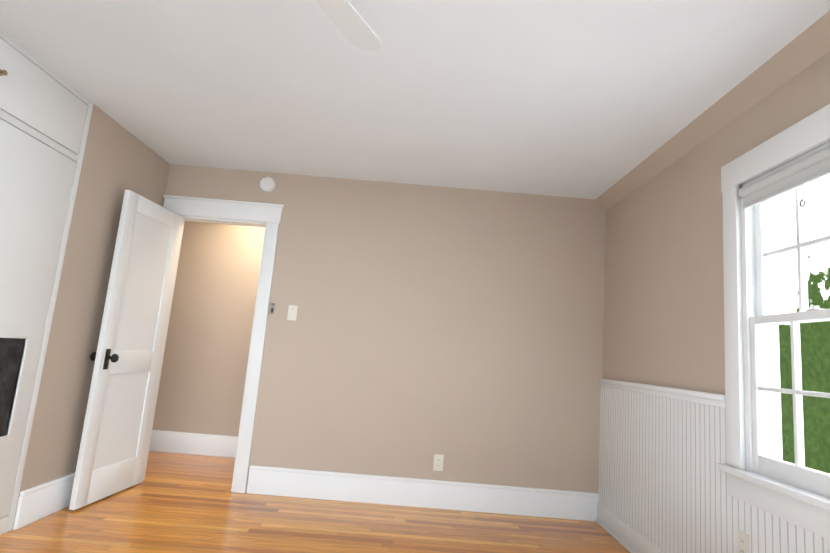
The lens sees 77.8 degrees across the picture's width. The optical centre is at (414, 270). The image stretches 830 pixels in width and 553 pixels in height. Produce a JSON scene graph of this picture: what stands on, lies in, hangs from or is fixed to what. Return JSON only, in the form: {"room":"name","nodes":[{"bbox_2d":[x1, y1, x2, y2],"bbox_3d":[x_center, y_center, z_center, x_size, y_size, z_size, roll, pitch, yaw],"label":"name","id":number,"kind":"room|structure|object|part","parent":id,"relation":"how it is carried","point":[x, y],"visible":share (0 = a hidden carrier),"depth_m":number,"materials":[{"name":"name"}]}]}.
{"room":"empty bedroom","nodes":[
{"label":"empty bedroom","id":0,"kind":"room"},
{"bbox_2d":[0,30,169,534],"bbox_3d":[-2.408,-0.118,1.231,0.834,2.440,5.500,5,-9,0],"label":"wall","id":1,"kind":"structure","parent":0,"point":[45,114],"depth_m":2.89,"materials":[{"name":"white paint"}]},
{"bbox_3d":[-2.052,0.275,2.546,0.052,1.956,0.678,5,-9,0],"label":"closet tall door","id":2,"kind":"part","parent":1,"relation":"part of","materials":[{"name":"white paint"}]},
{"bbox_2d":[13,472,74,529],"bbox_3d":[-2.140,1.367,3.260,0.026,0.195,0.998,5,-9,0],"label":"baseboard","id":3,"kind":"structure","parent":1,"relation":"attached to","point":[37,502],"depth_m":2.94,"materials":[{"name":"white wood"}]},
{"bbox_2d":[152,221,264,436],"bbox_3d":[-1.317,0.583,5.077,3.250,2.440,0.100,5,-9,0],"label":"wall","id":4,"kind":"structure","parent":0,"point":[204,368],"depth_m":5.00,"materials":[{"name":"beige paint"}]},
{"bbox_2d":[149,430,237,457],"bbox_3d":[-1.407,1.681,4.843,3.050,0.190,0.018,5,-9,0],"label":"baseboard","id":5,"kind":"structure","parent":4,"relation":"attached to","point":[193,443],"depth_m":4.83,"materials":[{"name":"white wood"}]},
{"bbox_2d":[0,451,629,552],"bbox_3d":[-0.703,1.376,1.575,4.580,0.120,6.890,5,-9,0],"label":"floor","id":6,"kind":"structure","parent":0,"point":[180,503],"depth_m":3.20,"materials":[{"name":"brown wood"}]},
{"bbox_2d":[163,164,605,492],"bbox_3d":[-0.313,0.496,4.014,3.770,2.440,0.120,5,-9,0],"label":"wall","id":7,"kind":"structure","parent":0,"point":[461,330],"depth_m":3.97,"materials":[{"name":"beige paint"}]},
{"bbox_2d":[141,195,283,492],"bbox_3d":[-1.604,0.521,3.989,0.950,2.175,0.192,5,-9,0],"label":"door frame","id":8,"kind":"structure","parent":7,"relation":"attached to","point":[267,216],"depth_m":4.00,"materials":[{"name":"white paint"}]},
{"bbox_2d":[69,190,181,509],"bbox_3d":[-1.956,0.504,3.581,0.173,2.000,0.695,4,-9,4],"label":"door","id":9,"kind":"structure","parent":8,"relation":"attached to","point":[126,357],"depth_m":3.50,"materials":[{"name":"white paint"}]},
{"bbox_2d":[259,177,274,191],"bbox_3d":[-1.183,-0.693,4.107,0.124,0.124,0.038,5,-9,0],"label":"smoke detector","id":10,"kind":"object","parent":7,"relation":"attached to","point":[266,184],"visible":1,"depth_m":4.09,"materials":[{"name":"white plastic"}]},
{"bbox_2d":[270,302,275,314],"bbox_3d":[-1.096,0.287,3.962,0.034,0.100,0.022,5,-9,0],"label":"strike plate","id":11,"kind":"object","parent":7,"relation":"attached to","point":[272,310],"visible":1,"depth_m":3.96,"materials":[{"name":"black metal"}]},
{"bbox_2d":[287,305,297,320],"bbox_3d":[-0.945,0.322,3.963,0.070,0.115,0.014,5,-9,0],"label":"light switch","id":12,"kind":"object","parent":7,"relation":"attached to","point":[292,312],"visible":1,"depth_m":3.96,"materials":[{"name":"beige plastic"}]},
{"bbox_2d":[247,465,598,520],"bbox_3d":[-0.402,1.590,3.766,3.530,0.195,0.026,5,-9,0],"label":"baseboard","id":13,"kind":"structure","parent":7,"relation":"attached to","point":[417,492],"depth_m":3.76,"materials":[{"name":"white wood"}]},
{"bbox_2d":[433,454,443,470],"bbox_3d":[0.174,1.420,3.812,0.070,0.115,0.008,5,-9,0],"label":"electrical outlet","id":14,"kind":"object","parent":7,"relation":"attached to","point":[438,462],"visible":1,"depth_m":3.81,"materials":[{"name":"beige plastic"}]},
{"bbox_2d":[0,0,829,198],"bbox_3d":[-0.497,-1.144,1.976,4.580,0.120,6.890,5,-9,0],"label":"ceiling","id":15,"kind":"structure","parent":0,"point":[590,99],"depth_m":2.56,"materials":[{"name":"white paint"}]},
{"bbox_2d":[154,0,381,50],"bbox_3d":[-0.373,-0.960,1.369,1.190,0.411,1.208,5,-9,0],"label":"ceiling fan","id":16,"kind":"object","parent":15,"relation":"hanging from","point":[350,23],"visible":1,"depth_m":1.79,"materials":[{"name":"white metal"}]},
{"bbox_2d":[596,10,829,394],"bbox_3d":[1.527,0.205,1.245,0.250,2.441,5.740,5,-9,0],"label":"wall","id":17,"kind":"structure","parent":0,"point":[662,205],"depth_m":2.84,"materials":[{"name":"beige paint"}]},
{"bbox_2d":[596,378,829,552],"bbox_3d":[1.418,0.896,1.134,0.035,1.028,5.500,5,-9,0],"label":"wainscoting","id":18,"kind":"structure","parent":17,"relation":"attached to","point":[662,483],"depth_m":2.80,"materials":[{"name":"white paint"}]},
{"bbox_2d":[738,529,748,552],"bbox_3d":[1.393,1.170,2.184,0.008,0.115,0.070,5,-9,0],"label":"outlet","id":19,"kind":"object","parent":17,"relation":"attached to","point":[743,542],"visible":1,"depth_m":2.19,"materials":[{"name":"beige plastic"}]},
{"bbox_2d":[717,104,829,539],"bbox_3d":[1.546,0.175,1.954,0.212,1.545,1.020,5,-9,0],"label":"window","id":20,"kind":"structure","parent":17,"relation":"in","point":[805,509],"depth_m":2.24,"materials":[{"name":"white paint"}]},
{"bbox_2d":[738,146,829,209],"bbox_3d":[1.530,-0.347,2.036,0.046,0.193,0.730,5,-9,0],"label":"roller blind","id":21,"kind":"object","parent":20,"relation":"attached to","point":[808,169],"visible":1,"depth_m":2.10,"materials":[{"name":"fabric"}]},
{"bbox_3d":[1.496,0.480,1.905,0.035,0.669,0.730,5,-9,0],"label":"far window sash","id":22,"kind":"part","parent":20,"relation":"part of","materials":[{"name":"white wood"}]},
{"bbox_3d":[1.584,-0.126,2.002,0.035,0.640,0.730,5,-9,0],"label":"far window sash","id":23,"kind":"part","parent":20,"relation":"part of","materials":[{"name":"white wood"}]},
{"bbox_2d":[806,306,820,310],"bbox_3d":[1.526,0.142,1.959,0.030,0.018,0.060,5,-9,0],"label":"sash lock","id":24,"kind":"object","parent":20,"relation":"attached to","point":[815,308],"visible":0.77,"depth_m":1.95,"materials":[{"name":"white paint"}]},
{"label":"outside","id":25,"kind":"structure","parent":0,"visible":0},
{"bbox_2d":[775,174,829,473],"bbox_3d":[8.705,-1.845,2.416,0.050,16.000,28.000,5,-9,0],"label":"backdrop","id":26,"kind":"structure","parent":25,"point":[808,341],"depth_m":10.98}
]}

